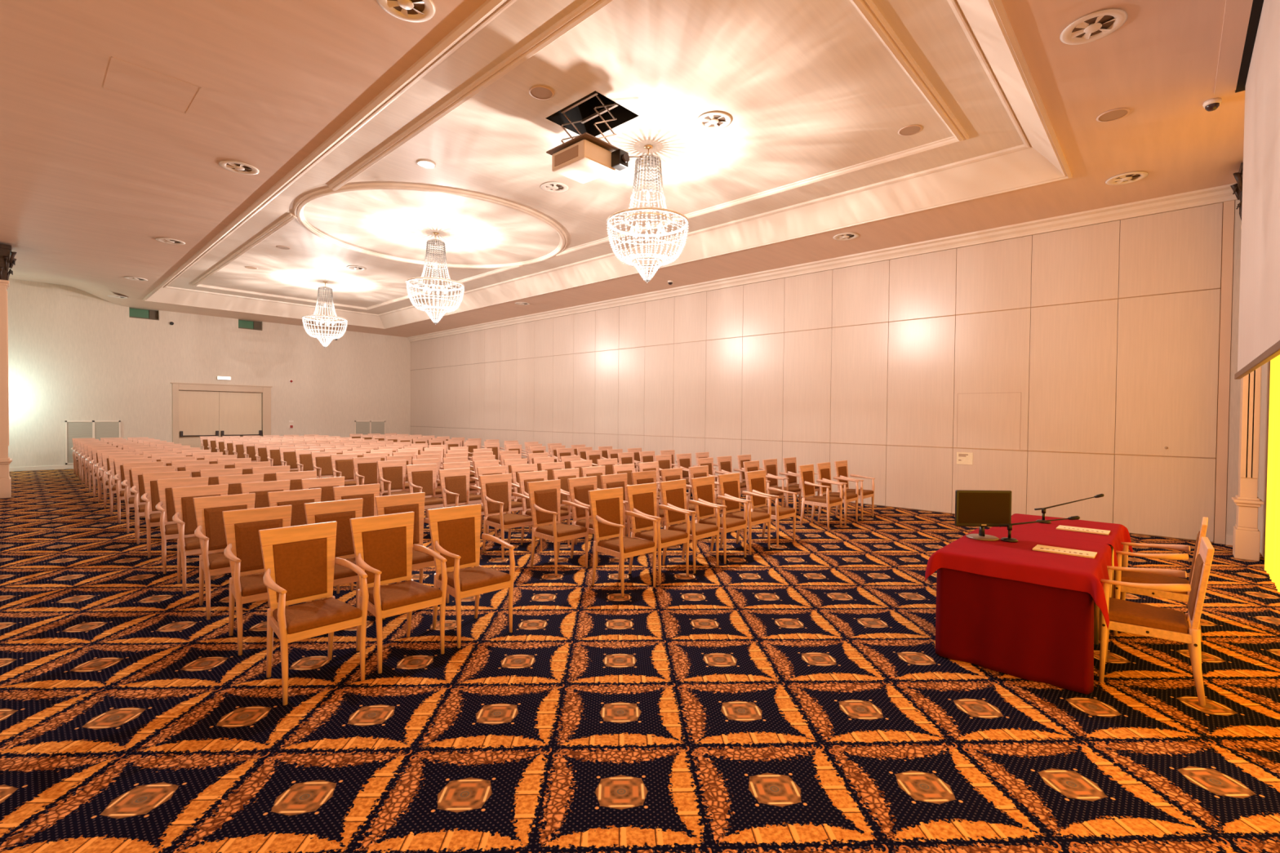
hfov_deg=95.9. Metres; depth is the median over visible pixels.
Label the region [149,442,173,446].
armchair
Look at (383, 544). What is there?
armchair
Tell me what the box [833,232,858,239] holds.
ceiling vent
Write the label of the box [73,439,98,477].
armchair
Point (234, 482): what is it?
armchair
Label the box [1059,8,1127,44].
ceiling vent
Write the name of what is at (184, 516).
armchair
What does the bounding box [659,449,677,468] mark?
armchair
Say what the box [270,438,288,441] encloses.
armchair
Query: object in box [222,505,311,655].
armchair
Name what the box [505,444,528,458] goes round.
armchair
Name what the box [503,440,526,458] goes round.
armchair
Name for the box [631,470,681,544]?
armchair
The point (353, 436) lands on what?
armchair
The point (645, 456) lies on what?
armchair
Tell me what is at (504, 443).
armchair
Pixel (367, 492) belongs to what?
armchair
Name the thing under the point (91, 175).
ceiling
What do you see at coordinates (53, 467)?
baseboard
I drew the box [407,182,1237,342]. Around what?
trim
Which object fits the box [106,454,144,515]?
armchair
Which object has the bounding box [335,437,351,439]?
armchair
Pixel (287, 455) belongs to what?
armchair
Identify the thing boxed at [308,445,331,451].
armchair
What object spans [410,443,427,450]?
armchair
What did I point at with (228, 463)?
armchair
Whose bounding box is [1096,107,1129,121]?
ceiling speaker
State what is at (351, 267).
ceiling vent
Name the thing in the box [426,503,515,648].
armchair
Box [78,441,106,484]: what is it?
armchair
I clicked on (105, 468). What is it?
armchair
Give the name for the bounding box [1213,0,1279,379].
projection screen
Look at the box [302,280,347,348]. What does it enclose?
chandelier
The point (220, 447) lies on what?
armchair
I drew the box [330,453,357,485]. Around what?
armchair
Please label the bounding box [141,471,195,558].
armchair
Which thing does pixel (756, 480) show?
armchair
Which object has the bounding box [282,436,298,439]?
armchair
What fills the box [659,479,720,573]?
armchair
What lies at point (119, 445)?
armchair
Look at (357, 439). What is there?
armchair
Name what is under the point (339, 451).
armchair
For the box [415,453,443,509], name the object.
armchair
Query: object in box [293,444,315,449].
armchair
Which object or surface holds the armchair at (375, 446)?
on the floor
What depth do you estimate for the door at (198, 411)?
18.00 m
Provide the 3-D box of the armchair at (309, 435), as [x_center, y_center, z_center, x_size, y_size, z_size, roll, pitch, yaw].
[-10.618,0.719,18.764,0.490,0.897,0.508,1,1,43]
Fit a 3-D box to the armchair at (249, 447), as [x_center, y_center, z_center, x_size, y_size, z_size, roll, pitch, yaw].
[-9.061,0.826,13.622,0.490,0.897,0.508,1,1,43]
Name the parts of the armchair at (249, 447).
backrest panel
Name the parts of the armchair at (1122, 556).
leg, leg, armrest, seat frame, seat, armrest, leg, backrest panel, backrest frame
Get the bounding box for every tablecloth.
[924,528,1111,628]
[988,513,1133,566]
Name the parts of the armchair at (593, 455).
backrest frame, backrest panel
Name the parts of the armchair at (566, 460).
backrest panel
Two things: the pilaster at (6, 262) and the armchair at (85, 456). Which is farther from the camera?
the armchair at (85, 456)
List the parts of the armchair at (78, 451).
leg, backrest frame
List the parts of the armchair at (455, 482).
armrest, backrest frame, backrest panel, leg, seat, armrest, leg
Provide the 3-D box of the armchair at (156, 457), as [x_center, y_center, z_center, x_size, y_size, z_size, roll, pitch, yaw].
[-7.771,0.910,9.552,0.490,0.897,0.508,1,1,42]
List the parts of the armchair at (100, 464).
leg, leg, backrest frame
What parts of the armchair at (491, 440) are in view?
backrest frame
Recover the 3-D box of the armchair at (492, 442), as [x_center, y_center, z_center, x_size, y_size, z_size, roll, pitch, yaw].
[-3.806,0.846,15.230,0.490,0.897,0.508,2,1,44]
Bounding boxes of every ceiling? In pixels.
[0,0,1244,337]
[167,0,1023,314]
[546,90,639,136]
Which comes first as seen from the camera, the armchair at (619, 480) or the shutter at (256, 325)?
the armchair at (619, 480)
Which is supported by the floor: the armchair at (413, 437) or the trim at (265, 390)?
the armchair at (413, 437)
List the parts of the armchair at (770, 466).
backrest frame, backrest panel, armrest, seat, leg, armrest, seat frame, leg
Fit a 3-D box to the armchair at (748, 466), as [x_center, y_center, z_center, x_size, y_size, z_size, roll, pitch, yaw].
[1.948,1.009,9.102,0.490,0.897,0.508,2,1,44]
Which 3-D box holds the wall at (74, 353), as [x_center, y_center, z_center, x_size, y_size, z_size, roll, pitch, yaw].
[-13.361,-1.510,18.736,0.500,5.300,12.330,1,1,43]
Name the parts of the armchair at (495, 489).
leg, armrest, backrest frame, backrest panel, leg, seat frame, leg, seat, armrest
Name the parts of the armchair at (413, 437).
backrest frame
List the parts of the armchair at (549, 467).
backrest frame, backrest panel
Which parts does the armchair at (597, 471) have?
backrest frame, backrest panel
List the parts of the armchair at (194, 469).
backrest panel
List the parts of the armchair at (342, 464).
backrest panel, seat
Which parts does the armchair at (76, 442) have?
leg, leg, backrest frame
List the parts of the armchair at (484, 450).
backrest frame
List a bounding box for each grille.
[277,246,289,248]
[530,87,551,98]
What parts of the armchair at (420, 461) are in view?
backrest frame, seat, seat frame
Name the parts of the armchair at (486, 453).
backrest frame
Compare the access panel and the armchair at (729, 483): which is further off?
the armchair at (729, 483)
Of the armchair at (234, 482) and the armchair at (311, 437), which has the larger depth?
the armchair at (311, 437)
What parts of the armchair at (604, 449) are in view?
backrest panel, backrest frame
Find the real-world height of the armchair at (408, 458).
0.897 m
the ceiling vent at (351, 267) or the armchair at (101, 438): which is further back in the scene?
the armchair at (101, 438)
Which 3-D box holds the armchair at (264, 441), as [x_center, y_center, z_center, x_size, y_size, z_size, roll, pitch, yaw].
[-9.388,0.804,14.664,0.490,0.897,0.508,2,1,45]
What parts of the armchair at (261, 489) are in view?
backrest frame, backrest panel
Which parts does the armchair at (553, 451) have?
backrest panel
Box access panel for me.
[102,57,200,113]
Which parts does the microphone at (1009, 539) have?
stem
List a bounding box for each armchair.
[71,438,95,474]
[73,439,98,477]
[75,440,102,480]
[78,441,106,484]
[81,443,111,488]
[85,444,115,492]
[89,447,121,497]
[94,449,128,502]
[99,452,135,508]
[100,437,122,441]
[103,438,126,443]
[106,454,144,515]
[108,440,132,445]
[112,441,137,447]
[112,457,152,523]
[117,443,143,449]
[121,461,164,533]
[122,444,149,449]
[127,437,148,441]
[128,446,156,452]
[129,465,174,544]
[132,438,154,443]
[134,448,164,454]
[137,439,159,443]
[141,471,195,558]
[142,440,166,444]
[142,450,173,457]
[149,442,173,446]
[151,453,184,462]
[155,444,181,448]
[155,476,208,573]
[160,456,195,466]
[163,445,190,450]
[171,459,208,471]
[171,484,241,594]
[172,447,199,453]
[181,449,210,456]
[184,463,224,477]
[191,452,222,460]
[192,493,269,619]
[200,435,217,449]
[200,467,242,484]
[204,454,236,464]
[207,436,226,452]
[215,438,235,455]
[217,457,251,468]
[217,473,263,494]
[222,435,239,438]
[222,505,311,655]
[223,439,244,455]
[229,436,247,439]
[231,440,253,458]
[234,461,270,474]
[239,437,257,440]
[240,480,289,574]
[242,441,264,462]
[243,435,259,437]
[248,439,266,442]
[252,465,289,481]
[253,443,276,462]
[258,440,278,443]
[258,520,368,705]
[260,437,278,439]
[263,435,279,437]
[266,444,288,466]
[267,488,339,594]
[269,441,289,445]
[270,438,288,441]
[272,435,288,438]
[275,470,316,490]
[279,446,302,471]
[280,439,299,443]
[281,442,302,447]
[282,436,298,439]
[292,438,310,440]
[293,435,308,438]
[293,440,312,444]
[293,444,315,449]
[294,448,319,471]
[301,476,344,502]
[303,434,318,436]
[303,436,319,439]
[303,439,321,442]
[303,497,386,619]
[305,442,325,446]
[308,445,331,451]
[311,451,336,478]
[313,435,328,437]
[315,437,331,440]
[315,440,334,444]
[320,444,340,448]
[324,435,340,439]
[324,448,346,454]
[326,438,343,441]
[329,441,348,445]
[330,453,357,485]
[333,483,380,591]
[334,445,355,450]
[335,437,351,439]
[339,440,357,443]
[342,443,362,447]
[342,449,366,457]
[348,438,364,441]
[349,433,362,438]
[349,511,447,673]
[351,447,373,453]
[352,456,381,494]
[353,440,371,444]
[360,434,373,439]
[360,444,380,449]
[361,439,378,442]
[362,452,387,485]
[367,433,380,435]
[368,442,386,446]
[369,448,392,456]
[372,435,386,440]
[374,492,449,603]
[376,440,393,444]
[377,446,398,455]
[377,459,409,496]
[385,435,399,442]
[385,444,404,448]
[386,454,411,491]
[390,435,404,437]
[392,441,410,445]
[392,451,415,464]
[396,448,417,459]
[397,437,412,445]
[403,445,422,454]
[404,435,417,443]
[405,463,449,509]
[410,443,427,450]
[411,457,442,518]
[412,438,428,447]
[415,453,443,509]
[417,436,431,448]
[419,450,443,479]
[423,447,443,466]
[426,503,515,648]
[428,439,443,444]
[428,444,446,457]
[431,437,446,453]
[436,436,449,453]
[438,467,488,541]
[442,456,480,503]
[442,462,484,516]
[444,440,460,453]
[444,453,479,503]
[446,448,474,478]
[448,439,462,446]
[449,446,473,471]
[451,437,471,465]
[463,441,479,465]
[465,440,484,448]
[467,438,484,448]
[471,451,501,466]
[471,455,494,504]
[472,448,500,462]
[473,459,515,501]
[476,465,523,537]
[479,473,533,559]
[484,440,502,451]
[484,443,500,464]
[485,439,504,448]
[498,450,528,499]
[499,453,520,466]
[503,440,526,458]
[503,442,528,464]
[503,458,527,514]
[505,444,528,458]
[510,463,537,533]
[517,470,570,551]
[524,441,549,461]
[527,444,551,456]
[527,479,589,576]
[528,453,547,464]
[529,446,558,462]
[532,457,554,471]
[540,462,583,523]
[546,443,561,457]
[550,445,564,462]
[552,467,597,544]
[555,448,581,462]
[560,455,580,469]
[567,475,626,566]
[569,460,591,519]
[570,444,585,455]
[577,447,592,460]
[581,465,604,489]
[585,449,617,466]
[587,487,657,596]
[596,457,617,475]
[598,446,612,458]
[600,473,653,540]
[607,448,638,471]
[612,463,657,497]
[617,452,638,471]
[625,482,690,583]
[626,448,655,471]
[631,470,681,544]
[638,461,662,526]
[639,450,654,462]
[654,454,690,502]
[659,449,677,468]
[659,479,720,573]
[660,467,708,537]
[675,453,697,499]
[688,465,734,536]
[690,475,747,564]
[694,452,717,481]
[696,457,727,513]
[716,455,746,490]
[717,472,772,555]
[737,454,771,504]
[742,460,784,510]
[746,470,796,547]
[762,458,801,514]
[782,457,819,513]
[798,464,843,531]
[816,462,858,525]
[834,460,875,520]
[1098,537,1214,706]
[1113,516,1208,639]
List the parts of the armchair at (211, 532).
leg, armrest, leg, seat frame, seat, backrest frame, backrest panel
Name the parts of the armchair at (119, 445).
backrest frame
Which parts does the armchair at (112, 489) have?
armrest, leg, leg, backrest frame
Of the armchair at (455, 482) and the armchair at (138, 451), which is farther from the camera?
the armchair at (138, 451)
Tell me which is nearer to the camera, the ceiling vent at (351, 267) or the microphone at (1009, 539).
the microphone at (1009, 539)
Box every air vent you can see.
[65,420,120,464]
[355,421,385,435]
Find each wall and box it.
[6,278,410,467]
[410,200,1262,545]
[1257,360,1270,558]
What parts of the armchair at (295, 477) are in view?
backrest frame, backrest panel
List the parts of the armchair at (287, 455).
backrest panel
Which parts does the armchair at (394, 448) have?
backrest frame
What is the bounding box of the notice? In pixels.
[956,452,973,465]
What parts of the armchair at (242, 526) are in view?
leg, armrest, leg, seat frame, seat, backrest frame, backrest panel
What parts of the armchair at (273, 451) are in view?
backrest panel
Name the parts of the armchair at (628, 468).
backrest frame, backrest panel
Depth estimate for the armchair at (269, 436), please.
18.04 m
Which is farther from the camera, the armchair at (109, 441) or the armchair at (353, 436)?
the armchair at (353, 436)
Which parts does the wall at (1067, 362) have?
wall panel, wall panel, wall panel, wall panel, wall panel, wall panel, wall panel, wall panel, wall panel, wall panel, wall panel, wall panel, wall panel, wall panel, wall panel, wall panel, wall panel, wall panel, wall panel, wall panel, wall panel, wall panel, wall panel, wall panel, skirting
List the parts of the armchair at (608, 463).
backrest frame, backrest panel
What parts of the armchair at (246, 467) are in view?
backrest panel, backrest frame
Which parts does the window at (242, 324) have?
sill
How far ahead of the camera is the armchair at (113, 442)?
13.40 m
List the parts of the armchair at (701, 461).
backrest frame, backrest panel, leg, armrest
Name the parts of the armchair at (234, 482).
backrest panel, backrest frame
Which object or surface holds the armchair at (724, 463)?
on the floor
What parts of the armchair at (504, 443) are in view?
backrest frame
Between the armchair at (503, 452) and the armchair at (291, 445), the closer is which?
the armchair at (503, 452)
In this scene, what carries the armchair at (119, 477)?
on the floor
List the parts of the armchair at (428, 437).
backrest frame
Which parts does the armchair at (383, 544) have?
leg, armrest, leg, backrest frame, backrest panel, seat frame, seat, leg, armrest, leg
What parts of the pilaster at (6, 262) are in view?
dado moulding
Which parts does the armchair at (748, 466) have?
backrest frame, backrest panel, seat frame, leg, seat, armrest, leg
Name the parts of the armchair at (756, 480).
backrest frame, backrest panel, leg, armrest, seat, leg, armrest, seat frame, leg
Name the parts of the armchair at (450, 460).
backrest frame, seat frame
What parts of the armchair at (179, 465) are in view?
backrest panel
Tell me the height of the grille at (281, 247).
0.001 m
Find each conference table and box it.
[1093,601,1099,644]
[1098,544,1114,639]
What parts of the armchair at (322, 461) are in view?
backrest panel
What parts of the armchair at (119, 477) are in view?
armrest, leg, seat, backrest panel, backrest frame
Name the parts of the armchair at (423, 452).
backrest frame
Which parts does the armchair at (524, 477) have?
leg, backrest frame, backrest panel, leg, seat frame, seat, armrest, leg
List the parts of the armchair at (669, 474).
backrest frame, backrest panel, leg, seat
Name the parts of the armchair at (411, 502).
backrest frame, backrest panel, leg, seat, seat frame, leg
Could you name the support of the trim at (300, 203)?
attached to the ceiling at (807, 88)
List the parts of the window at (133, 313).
sill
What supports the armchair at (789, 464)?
on the floor
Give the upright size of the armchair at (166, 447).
0.897 m
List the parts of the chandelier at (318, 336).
crown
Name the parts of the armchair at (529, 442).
backrest frame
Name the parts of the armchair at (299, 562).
leg, armrest, leg, backrest frame, backrest panel, seat frame, seat, leg, armrest, leg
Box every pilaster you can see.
[0,243,17,498]
[1230,162,1263,561]
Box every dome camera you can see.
[667,280,673,284]
[1202,97,1222,111]
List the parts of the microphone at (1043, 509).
stem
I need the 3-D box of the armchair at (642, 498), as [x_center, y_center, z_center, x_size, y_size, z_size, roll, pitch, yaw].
[0.175,1.051,5.826,0.490,0.897,0.508,2,1,44]
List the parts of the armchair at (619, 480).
backrest frame, backrest panel, leg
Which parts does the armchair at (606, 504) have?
leg, backrest frame, backrest panel, armrest, leg, leg, seat frame, seat, armrest, leg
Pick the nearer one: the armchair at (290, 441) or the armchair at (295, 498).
the armchair at (295, 498)
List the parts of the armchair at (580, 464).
backrest frame, backrest panel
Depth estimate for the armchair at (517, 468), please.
8.11 m
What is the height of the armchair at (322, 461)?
0.897 m
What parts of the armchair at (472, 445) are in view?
backrest panel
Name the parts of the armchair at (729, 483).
leg, backrest frame, backrest panel, leg, armrest, seat, leg, armrest, seat frame, leg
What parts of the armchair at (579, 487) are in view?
leg, backrest frame, armrest, backrest panel, seat frame, seat, leg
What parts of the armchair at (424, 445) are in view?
backrest frame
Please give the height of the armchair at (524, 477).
0.897 m
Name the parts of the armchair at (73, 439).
leg, backrest frame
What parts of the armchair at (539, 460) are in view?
backrest panel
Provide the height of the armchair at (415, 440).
0.897 m
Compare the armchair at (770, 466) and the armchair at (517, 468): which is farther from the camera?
the armchair at (770, 466)
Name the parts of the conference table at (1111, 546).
leg, leg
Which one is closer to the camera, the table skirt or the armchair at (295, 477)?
the table skirt
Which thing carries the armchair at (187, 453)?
on the floor
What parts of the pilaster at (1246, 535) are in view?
dado moulding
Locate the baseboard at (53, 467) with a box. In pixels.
[8,464,73,471]
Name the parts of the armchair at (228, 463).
backrest panel, backrest frame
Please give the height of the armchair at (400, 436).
0.897 m
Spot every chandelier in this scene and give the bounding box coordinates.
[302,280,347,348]
[405,231,464,324]
[606,144,688,283]
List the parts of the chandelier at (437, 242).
crown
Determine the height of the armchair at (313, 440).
0.897 m
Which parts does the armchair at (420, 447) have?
backrest frame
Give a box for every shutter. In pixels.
[149,310,158,319]
[253,321,260,329]
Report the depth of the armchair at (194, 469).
7.72 m
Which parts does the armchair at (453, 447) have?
backrest frame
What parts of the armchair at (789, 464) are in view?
backrest frame, backrest panel, armrest, seat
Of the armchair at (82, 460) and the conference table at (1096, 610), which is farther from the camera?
the armchair at (82, 460)
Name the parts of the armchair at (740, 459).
backrest frame, backrest panel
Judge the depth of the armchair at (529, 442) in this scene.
15.05 m
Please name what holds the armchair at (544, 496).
on the floor
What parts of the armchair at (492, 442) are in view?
backrest frame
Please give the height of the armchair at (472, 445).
0.897 m
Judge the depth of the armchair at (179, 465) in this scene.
8.34 m
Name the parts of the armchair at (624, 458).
backrest frame, backrest panel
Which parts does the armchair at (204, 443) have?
backrest panel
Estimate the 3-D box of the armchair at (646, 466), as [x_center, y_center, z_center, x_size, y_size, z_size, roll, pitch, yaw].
[0.294,1.001,8.699,0.490,0.897,0.508,1,1,42]
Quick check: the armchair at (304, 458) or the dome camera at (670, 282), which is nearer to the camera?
the armchair at (304, 458)
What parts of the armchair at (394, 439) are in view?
backrest panel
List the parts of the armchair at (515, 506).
leg, backrest frame, backrest panel, leg, armrest, seat, seat frame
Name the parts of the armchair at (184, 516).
armrest, leg, leg, seat frame, seat, backrest frame, backrest panel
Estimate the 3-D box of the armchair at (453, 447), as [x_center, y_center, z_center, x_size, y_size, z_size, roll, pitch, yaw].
[-3.795,0.895,12.468,0.490,0.897,0.508,1,1,43]
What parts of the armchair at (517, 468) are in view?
backrest frame, backrest panel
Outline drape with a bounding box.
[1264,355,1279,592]
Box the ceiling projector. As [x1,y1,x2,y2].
[546,90,643,183]
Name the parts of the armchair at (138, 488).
armrest, leg, leg, seat, seat frame, backrest panel, backrest frame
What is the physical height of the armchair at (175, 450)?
0.897 m
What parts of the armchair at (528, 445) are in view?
backrest frame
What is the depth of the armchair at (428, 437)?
17.93 m
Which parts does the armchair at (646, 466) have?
backrest frame, backrest panel, leg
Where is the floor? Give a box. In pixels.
[0,464,1279,852]
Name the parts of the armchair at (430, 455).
backrest frame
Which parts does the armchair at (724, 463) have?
backrest frame, backrest panel, armrest, armrest, seat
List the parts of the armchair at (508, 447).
backrest panel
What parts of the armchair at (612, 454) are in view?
backrest panel, backrest frame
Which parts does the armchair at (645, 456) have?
backrest panel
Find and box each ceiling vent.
[107,294,127,298]
[124,276,147,280]
[155,237,185,244]
[218,160,259,174]
[346,265,365,270]
[376,0,435,22]
[515,302,530,305]
[540,182,568,192]
[696,111,732,129]
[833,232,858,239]
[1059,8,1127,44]
[1105,171,1148,185]
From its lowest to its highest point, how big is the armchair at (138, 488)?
0.897 m
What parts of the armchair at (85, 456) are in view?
leg, backrest frame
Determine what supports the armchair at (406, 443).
on the floor
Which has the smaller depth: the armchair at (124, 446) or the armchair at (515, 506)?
the armchair at (515, 506)
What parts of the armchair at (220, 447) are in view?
backrest panel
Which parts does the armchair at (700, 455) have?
backrest frame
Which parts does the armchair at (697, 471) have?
backrest frame, backrest panel, leg, seat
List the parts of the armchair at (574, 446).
backrest panel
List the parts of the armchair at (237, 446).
backrest panel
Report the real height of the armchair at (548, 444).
0.897 m
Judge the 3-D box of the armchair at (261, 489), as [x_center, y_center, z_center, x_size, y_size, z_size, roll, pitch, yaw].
[-3.666,1.017,5.758,0.490,0.897,0.508,1,1,43]
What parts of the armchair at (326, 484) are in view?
backrest frame, backrest panel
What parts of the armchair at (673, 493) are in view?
leg, backrest frame, backrest panel, armrest, leg, seat, leg, seat frame, armrest, leg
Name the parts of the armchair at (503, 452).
backrest frame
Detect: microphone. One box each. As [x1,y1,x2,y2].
[999,515,1079,542]
[1034,493,1104,523]
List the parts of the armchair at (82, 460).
leg, backrest frame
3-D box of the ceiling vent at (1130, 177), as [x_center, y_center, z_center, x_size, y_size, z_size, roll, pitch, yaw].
[6.066,-3.091,7.192,0.410,0.024,0.410,1,1,8]
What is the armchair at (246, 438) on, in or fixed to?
on the floor
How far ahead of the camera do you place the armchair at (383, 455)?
10.41 m
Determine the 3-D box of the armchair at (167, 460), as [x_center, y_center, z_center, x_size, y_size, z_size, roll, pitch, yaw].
[-7.077,0.929,8.894,0.490,0.897,0.508,2,1,44]
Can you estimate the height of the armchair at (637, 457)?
0.897 m
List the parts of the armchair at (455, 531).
leg, armrest, backrest frame, backrest panel, leg, seat frame, seat, leg, armrest, leg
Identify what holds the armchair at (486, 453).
on the floor
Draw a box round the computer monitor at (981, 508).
[955,489,1011,541]
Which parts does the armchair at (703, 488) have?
leg, backrest frame, backrest panel, leg, armrest, seat, leg, armrest, seat frame, leg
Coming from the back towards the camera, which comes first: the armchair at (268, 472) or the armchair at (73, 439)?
the armchair at (73, 439)
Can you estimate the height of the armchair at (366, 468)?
0.897 m
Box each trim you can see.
[142,0,1072,328]
[170,382,272,444]
[191,0,968,310]
[293,182,567,268]
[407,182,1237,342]
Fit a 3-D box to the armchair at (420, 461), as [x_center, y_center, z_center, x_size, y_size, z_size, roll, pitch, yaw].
[-3.226,0.964,8.959,0.490,0.897,0.508,1,1,43]
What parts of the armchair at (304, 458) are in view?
backrest panel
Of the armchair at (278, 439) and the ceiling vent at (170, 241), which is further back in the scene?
the armchair at (278, 439)
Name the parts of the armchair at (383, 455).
backrest frame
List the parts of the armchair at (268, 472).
backrest panel, backrest frame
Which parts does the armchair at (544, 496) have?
leg, backrest frame, backrest panel, armrest, leg, leg, seat frame, seat, armrest, leg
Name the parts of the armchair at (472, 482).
backrest frame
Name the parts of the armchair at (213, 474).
backrest panel, backrest frame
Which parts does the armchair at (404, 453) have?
backrest frame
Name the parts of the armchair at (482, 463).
backrest frame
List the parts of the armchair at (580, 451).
backrest panel, backrest frame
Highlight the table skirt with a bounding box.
[935,568,1093,694]
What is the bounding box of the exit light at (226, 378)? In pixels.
[216,376,231,380]
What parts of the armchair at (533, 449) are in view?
backrest frame, backrest panel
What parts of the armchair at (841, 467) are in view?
leg, backrest frame, backrest panel, armrest, seat, leg, armrest, seat frame, leg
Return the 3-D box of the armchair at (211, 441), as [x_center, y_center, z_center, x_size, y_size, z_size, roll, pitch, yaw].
[-11.793,0.755,16.139,0.490,0.897,0.508,2,1,44]
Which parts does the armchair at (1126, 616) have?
leg, leg, armrest, armrest, seat, seat frame, leg, backrest panel, leg, backrest frame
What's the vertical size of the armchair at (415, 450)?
0.897 m
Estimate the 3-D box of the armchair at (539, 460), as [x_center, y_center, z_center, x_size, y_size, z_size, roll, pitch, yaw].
[-1.452,0.970,9.529,0.490,0.897,0.508,1,1,43]
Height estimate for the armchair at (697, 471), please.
0.897 m
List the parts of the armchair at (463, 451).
backrest frame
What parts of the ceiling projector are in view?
panel, scissor arm, casing, lift frame, scissor arm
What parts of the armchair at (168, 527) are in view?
armrest, leg, backrest panel, seat, seat frame, backrest frame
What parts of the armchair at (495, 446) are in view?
backrest panel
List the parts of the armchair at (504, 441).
backrest frame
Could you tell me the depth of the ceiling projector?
6.44 m
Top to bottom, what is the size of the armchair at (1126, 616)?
0.897 m
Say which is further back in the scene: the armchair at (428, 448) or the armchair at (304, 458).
the armchair at (428, 448)
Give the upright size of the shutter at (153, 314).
0.298 m
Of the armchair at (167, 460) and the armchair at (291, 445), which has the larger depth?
the armchair at (291, 445)
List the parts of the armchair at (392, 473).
armrest, leg, backrest panel, seat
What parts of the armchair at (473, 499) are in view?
backrest frame, seat frame, armrest, seat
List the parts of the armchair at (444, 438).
backrest frame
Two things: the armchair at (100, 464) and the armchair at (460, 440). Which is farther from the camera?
the armchair at (460, 440)
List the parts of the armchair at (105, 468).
leg, backrest panel, backrest frame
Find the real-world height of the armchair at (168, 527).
0.897 m
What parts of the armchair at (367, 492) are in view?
leg, backrest frame, backrest panel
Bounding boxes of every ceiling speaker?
[244,266,257,269]
[275,245,290,249]
[528,85,554,99]
[897,124,922,135]
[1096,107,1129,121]
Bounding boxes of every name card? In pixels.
[1032,544,1097,558]
[1056,524,1110,535]
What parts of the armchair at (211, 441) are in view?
backrest panel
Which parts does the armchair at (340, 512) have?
backrest frame, backrest panel, seat, seat frame, leg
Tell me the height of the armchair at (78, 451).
0.897 m
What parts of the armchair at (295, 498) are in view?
backrest frame, backrest panel, leg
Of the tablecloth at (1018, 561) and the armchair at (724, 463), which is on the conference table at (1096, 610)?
the tablecloth at (1018, 561)
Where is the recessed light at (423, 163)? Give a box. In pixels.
[416,160,435,168]
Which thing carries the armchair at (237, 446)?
on the floor
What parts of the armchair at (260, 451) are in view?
backrest panel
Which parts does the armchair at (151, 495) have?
armrest, leg, seat, seat frame, backrest panel, backrest frame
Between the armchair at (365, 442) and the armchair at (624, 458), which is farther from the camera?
the armchair at (365, 442)
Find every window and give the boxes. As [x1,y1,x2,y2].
[128,307,159,319]
[238,320,262,330]
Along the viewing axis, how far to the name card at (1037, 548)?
3.84 m
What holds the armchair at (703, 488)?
on the floor
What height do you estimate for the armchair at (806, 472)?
0.897 m
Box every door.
[178,390,218,449]
[218,391,262,437]
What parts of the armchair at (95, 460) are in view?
leg, leg, backrest frame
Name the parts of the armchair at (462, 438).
backrest frame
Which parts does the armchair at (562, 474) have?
backrest frame, seat, backrest panel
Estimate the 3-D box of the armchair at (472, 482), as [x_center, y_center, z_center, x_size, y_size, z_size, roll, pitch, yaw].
[-3.192,0.939,10.367,0.490,0.897,0.508,2,1,44]
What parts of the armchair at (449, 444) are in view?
backrest panel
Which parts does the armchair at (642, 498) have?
leg, backrest frame, backrest panel, armrest, leg, seat frame, seat, armrest, leg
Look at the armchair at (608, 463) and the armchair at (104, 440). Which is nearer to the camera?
the armchair at (608, 463)
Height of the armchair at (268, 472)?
0.897 m
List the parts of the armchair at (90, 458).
leg, backrest frame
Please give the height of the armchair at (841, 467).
0.897 m
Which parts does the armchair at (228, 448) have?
backrest panel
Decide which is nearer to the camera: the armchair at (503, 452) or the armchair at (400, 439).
the armchair at (503, 452)
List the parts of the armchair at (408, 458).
seat, backrest panel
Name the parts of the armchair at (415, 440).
backrest frame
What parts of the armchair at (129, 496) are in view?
armrest, leg, seat frame, seat, backrest panel, backrest frame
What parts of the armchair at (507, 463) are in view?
backrest panel, backrest frame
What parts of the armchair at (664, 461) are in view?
backrest frame, backrest panel, leg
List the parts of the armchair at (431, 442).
backrest panel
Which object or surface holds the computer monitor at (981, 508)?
on the tablecloth at (1018, 561)
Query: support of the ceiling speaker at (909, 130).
attached to the ceiling at (807, 88)
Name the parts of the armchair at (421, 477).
armrest, backrest frame, backrest panel, seat, seat frame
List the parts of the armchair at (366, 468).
armrest, backrest panel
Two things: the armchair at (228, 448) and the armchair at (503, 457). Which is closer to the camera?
the armchair at (503, 457)
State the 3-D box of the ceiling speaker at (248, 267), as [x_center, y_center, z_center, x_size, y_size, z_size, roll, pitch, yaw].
[-9.115,-3.724,13.530,0.260,0.008,0.260,1,1,43]
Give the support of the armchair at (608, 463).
on the floor
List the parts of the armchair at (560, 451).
backrest frame, backrest panel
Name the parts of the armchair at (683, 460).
backrest frame, backrest panel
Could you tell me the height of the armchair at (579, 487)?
0.897 m
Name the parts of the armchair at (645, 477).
backrest frame, backrest panel, leg, seat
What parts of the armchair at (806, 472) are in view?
leg, backrest frame, backrest panel, leg, armrest, seat frame, seat, leg, armrest, leg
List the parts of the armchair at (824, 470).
leg, backrest frame, backrest panel, armrest, seat, leg, armrest, seat frame, leg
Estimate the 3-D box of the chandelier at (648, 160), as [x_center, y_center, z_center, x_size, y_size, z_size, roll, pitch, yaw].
[0.098,-2.670,7.288,1.047,1.720,1.047,0,1,-2]
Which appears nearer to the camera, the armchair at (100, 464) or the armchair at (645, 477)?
the armchair at (645, 477)
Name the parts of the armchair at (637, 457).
backrest frame, backrest panel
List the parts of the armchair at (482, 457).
backrest frame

